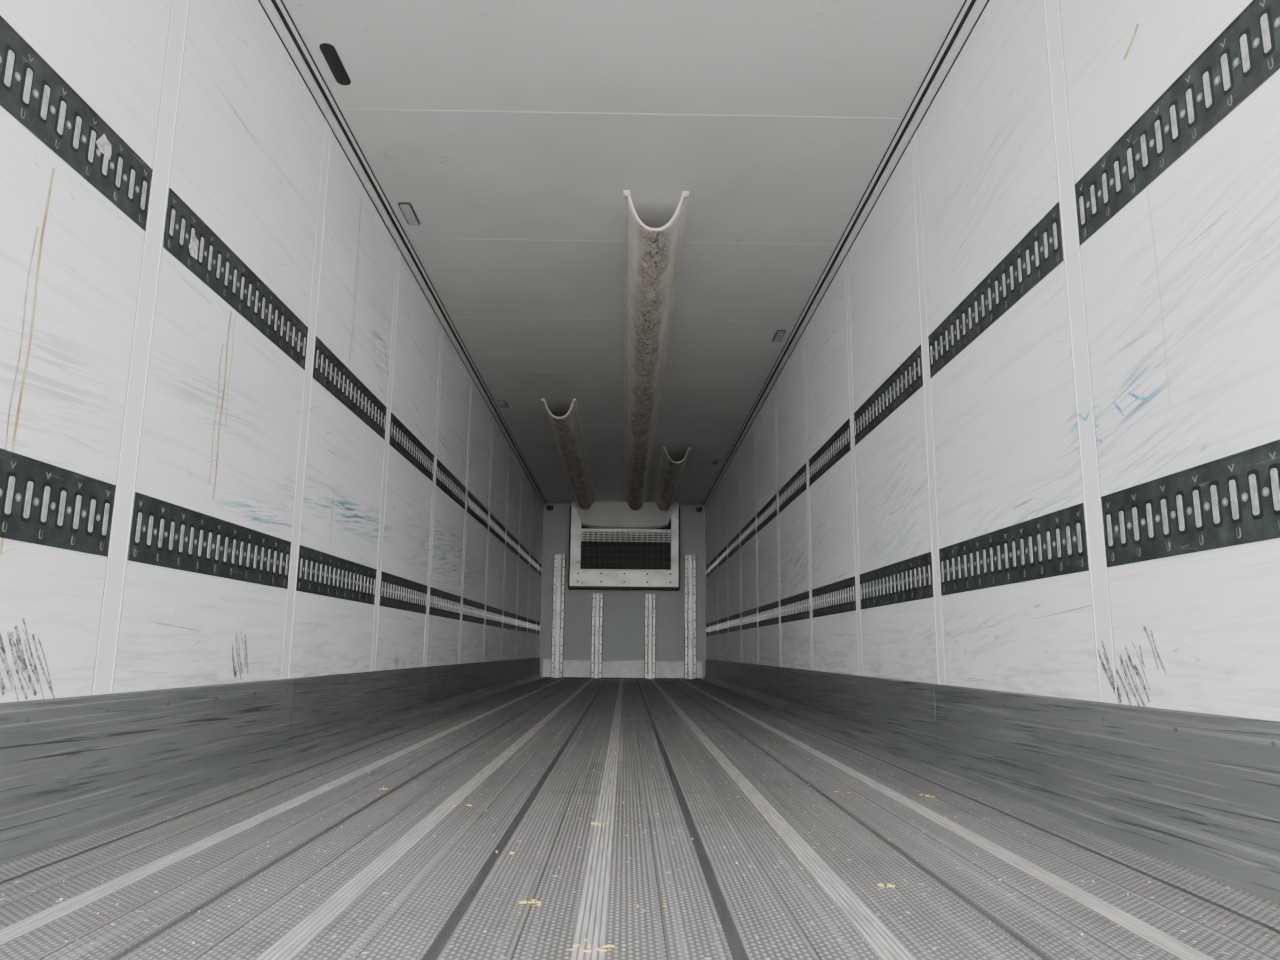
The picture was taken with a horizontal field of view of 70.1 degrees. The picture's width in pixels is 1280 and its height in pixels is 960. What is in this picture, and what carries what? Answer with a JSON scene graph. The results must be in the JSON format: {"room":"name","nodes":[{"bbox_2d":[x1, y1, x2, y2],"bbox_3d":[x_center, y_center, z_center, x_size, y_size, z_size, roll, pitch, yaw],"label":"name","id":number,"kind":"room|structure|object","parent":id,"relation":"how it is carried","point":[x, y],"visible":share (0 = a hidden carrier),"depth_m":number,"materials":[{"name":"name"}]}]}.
{"room":"truck trailer interior","nodes":[
{"label":"truck trailer interior","id":0,"kind":"room"},
{"bbox_2d":[0,0,543,702],"bbox_3d":[-1.401,0.375,6.876,0.072,2.800,13.940,1,-11,-1],"label":"wall","id":1,"kind":"structure","parent":0,"point":[121,367],"depth_m":2.81,"materials":[{"name":"white plastic"}]},
{"bbox_2d":[0,448,539,633],"bbox_3d":[-1.374,0.928,6.691,0.014,0.177,13.768,1,-11,-1],"label":"rail","id":2,"kind":"object","parent":1,"relation":"attached to","point":[42,503],"visible":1,"depth_m":2.61,"materials":[{"name":"metal"}]},
{"bbox_2d":[0,15,541,575],"bbox_3d":[-1.366,0.093,6.847,0.014,0.174,13.768,1,-11,-1],"label":"rail","id":3,"kind":"object","parent":1,"relation":"attached to","point":[32,91],"visible":1,"depth_m":2.58,"materials":[{"name":"metal"}]},
{"bbox_2d":[0,657,542,864],"bbox_3d":[-1.347,1.494,6.613,0.060,0.305,13.830,1,-11,-1],"label":"baseboard","id":4,"kind":"structure","parent":1,"relation":"attached to","point":[72,768],"depth_m":2.56,"materials":[{"name":"metal"}]},
{"bbox_2d":[258,0,547,504],"bbox_3d":[-1.322,-0.898,7.054,0.067,0.032,13.820,1,-11,-1],"label":"trim","id":5,"kind":"structure","parent":1,"relation":"attached to","point":[276,11],"depth_m":4.28,"materials":[{"name":"white metal"}]},
{"bbox_2d":[539,503,705,679],"bbox_3d":[-0.246,1.657,13.696,2.600,2.800,0.100,1,-11,-1],"label":"wall","id":6,"kind":"structure","parent":0,"point":[623,610],"depth_m":13.59,"materials":[{"name":"grey metal"}]},
{"bbox_2d":[550,554,565,677],"bbox_3d":[-1.213,2.007,13.526,0.180,1.808,0.075,1,-11,-1],"label":"rail","id":7,"kind":"object","parent":6,"relation":"attached to","point":[559,563],"visible":1,"depth_m":13.51,"materials":[{"name":"metal"}]},
{"bbox_2d":[590,594,602,677],"bbox_3d":[-0.635,2.299,13.481,0.170,1.228,0.075,1,-11,-1],"label":"rail","id":8,"kind":"object","parent":6,"relation":"attached to","point":[597,599],"visible":1,"depth_m":13.46,"materials":[{"name":"metal"}]},
{"bbox_2d":[543,659,701,679],"bbox_3d":[-0.255,2.787,13.414,2.340,0.275,0.040,1,-11,-1],"label":"baseboard","id":9,"kind":"structure","parent":6,"relation":"attached to","point":[572,669],"depth_m":13.40,"materials":[{"name":"silver metal"}]},
{"bbox_2d":[568,501,679,589],"bbox_3d":[-0.229,0.970,13.570,1.639,1.294,0.400,1,-11,-1],"label":"refrigeration unit","id":10,"kind":"object","parent":6,"relation":"attached to","point":[613,545],"visible":0.99,"depth_m":13.48,"materials":[{"name":"metal"}]},
{"bbox_2d":[644,594,655,678],"bbox_3d":[0.149,2.308,13.492,0.170,1.228,0.075,1,-11,-1],"label":"rail","id":11,"kind":"object","parent":6,"relation":"attached to","point":[650,599],"visible":1,"depth_m":13.47,"materials":[{"name":"metal"}]},
{"bbox_2d":[684,555,696,678],"bbox_3d":[0.747,2.025,13.554,0.180,1.818,0.075,1,-11,-1],"label":"rail","id":12,"kind":"object","parent":6,"relation":"attached to","point":[690,669],"visible":1,"depth_m":13.53,"materials":[{"name":"metal"}]},
{"bbox_2d":[696,507,701,511],"bbox_3d":[0.897,0.451,13.832,0.100,0.080,0.110,1,-11,-1],"label":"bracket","id":13,"kind":"object","parent":6,"relation":"attached to","point":[698,509],"visible":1,"depth_m":13.82,"materials":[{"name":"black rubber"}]},
{"bbox_2d":[282,0,964,504],"bbox_3d":[-0.125,-0.932,7.140,2.600,0.091,13.940,1,-11,-1],"label":"ceiling","id":14,"kind":"structure","parent":0,"point":[515,133],"depth_m":4.13,"materials":[{"name":"grey"}]},
{"bbox_2d":[319,43,350,84],"bbox_3d":[-1.157,-1.577,3.470,0.056,0.007,0.250,1,-11,-1],"label":"ceiling cable slot","id":15,"kind":"object","parent":14,"relation":"in","point":[329,52],"depth_m":3.46,"materials":[{"name":"black plastic"}]},
{"bbox_2d":[398,202,419,224],"bbox_3d":[-1.176,-1.355,4.654,0.064,0.010,0.235,1,-11,-1],"label":"ceiling lamp","id":16,"kind":"object","parent":14,"relation":"attached to","point":[406,208],"depth_m":4.64,"materials":[{"name":"white plastic"}]},
{"bbox_2d":[499,400,508,407],"bbox_3d":[-1.234,-0.684,8.256,0.064,0.010,0.235,1,-11,-1],"label":"ceiling lamp","id":17,"kind":"object","parent":14,"relation":"attached to","point":[503,403],"depth_m":8.24,"materials":[{"name":"white plastic"}]},
{"bbox_2d":[541,399,595,508],"bbox_3d":[-0.764,-0.138,10.741,0.314,0.166,5.450,1,-11,-1],"label":"air duct","id":18,"kind":"object","parent":14,"relation":"hanging from","point":[567,432],"visible":1,"depth_m":9.75,"materials":[{"name":"fabric"}]},
{"bbox_2d":[623,190,688,509],"bbox_3d":[0.005,-0.470,8.908,0.319,0.171,9.200,1,-11,-1],"label":"air duct","id":19,"kind":"object","parent":14,"relation":"hanging from","point":[651,256],"visible":1,"depth_m":5.89,"materials":[{"name":"fabric"}]},
{"bbox_2d":[653,447,690,510],"bbox_3d":[0.376,0.050,11.691,0.314,0.166,3.550,1,-11,-1],"label":"air duct","id":20,"kind":"object","parent":14,"relation":"hanging from","point":[670,473],"visible":1,"depth_m":11.28,"materials":[{"name":"fabric"}]},
{"bbox_2d":[772,330,785,341],"bbox_3d":[0.976,-1.008,6.409,0.064,0.010,0.235,1,-11,-1],"label":"ceiling lamp","id":21,"kind":"object","parent":14,"relation":"attached to","point":[779,335],"depth_m":6.39,"materials":[{"name":"white plastic"}]},
{"bbox_2d":[0,678,1279,959],"bbox_3d":[-0.149,1.717,6.647,2.600,0.101,13.940,1,-11,-1],"label":"floor","id":22,"kind":"structure","parent":0,"point":[342,894],"depth_m":1.82,"materials":[{"name":"metal"}]},
{"bbox_2d":[59,738,1149,951],"bbox_3d":[-0.036,0.949,2.809,2.088,0.003,3.183,1,-11,-1],"label":"debris","id":23,"kind":"object","parent":22,"relation":"on","point":[383,788],"visible":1,"depth_m":1.55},
{"bbox_2d":[705,0,1279,720],"bbox_3d":[1.127,0.405,6.911,0.072,2.800,13.940,1,-11,-1],"label":"wall","id":24,"kind":"structure","parent":0,"point":[1151,351],"depth_m":2.63,"materials":[{"name":"white plastic"}]},
{"bbox_2d":[701,0,988,506],"bbox_3d":[1.073,-0.870,7.087,0.067,0.032,13.820,1,-11,-1],"label":"trim","id":25,"kind":"structure","parent":24,"relation":"attached to","point":[970,12],"depth_m":4.24,"materials":[{"name":"white metal"}]},
{"bbox_2d":[703,659,1279,904],"bbox_3d":[1.053,1.522,6.646,0.060,0.305,13.830,1,-11,-1],"label":"baseboard","id":26,"kind":"structure","parent":24,"relation":"attached to","point":[1196,792],"depth_m":2.29,"materials":[{"name":"metal"}]},
{"bbox_2d":[706,439,1279,635],"bbox_3d":[1.092,0.958,6.725,0.014,0.177,13.768,1,-11,-1],"label":"rail","id":27,"kind":"object","parent":24,"relation":"attached to","point":[1234,499],"visible":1,"depth_m":2.27,"materials":[{"name":"metal"}]},
{"bbox_2d":[706,0,1279,577],"bbox_3d":[1.099,0.122,6.881,0.014,0.174,13.768,1,-11,-1],"label":"rail","id":28,"kind":"object","parent":24,"relation":"attached to","point":[1246,53],"visible":1,"depth_m":2.30,"materials":[{"name":"metal"}]}
]}

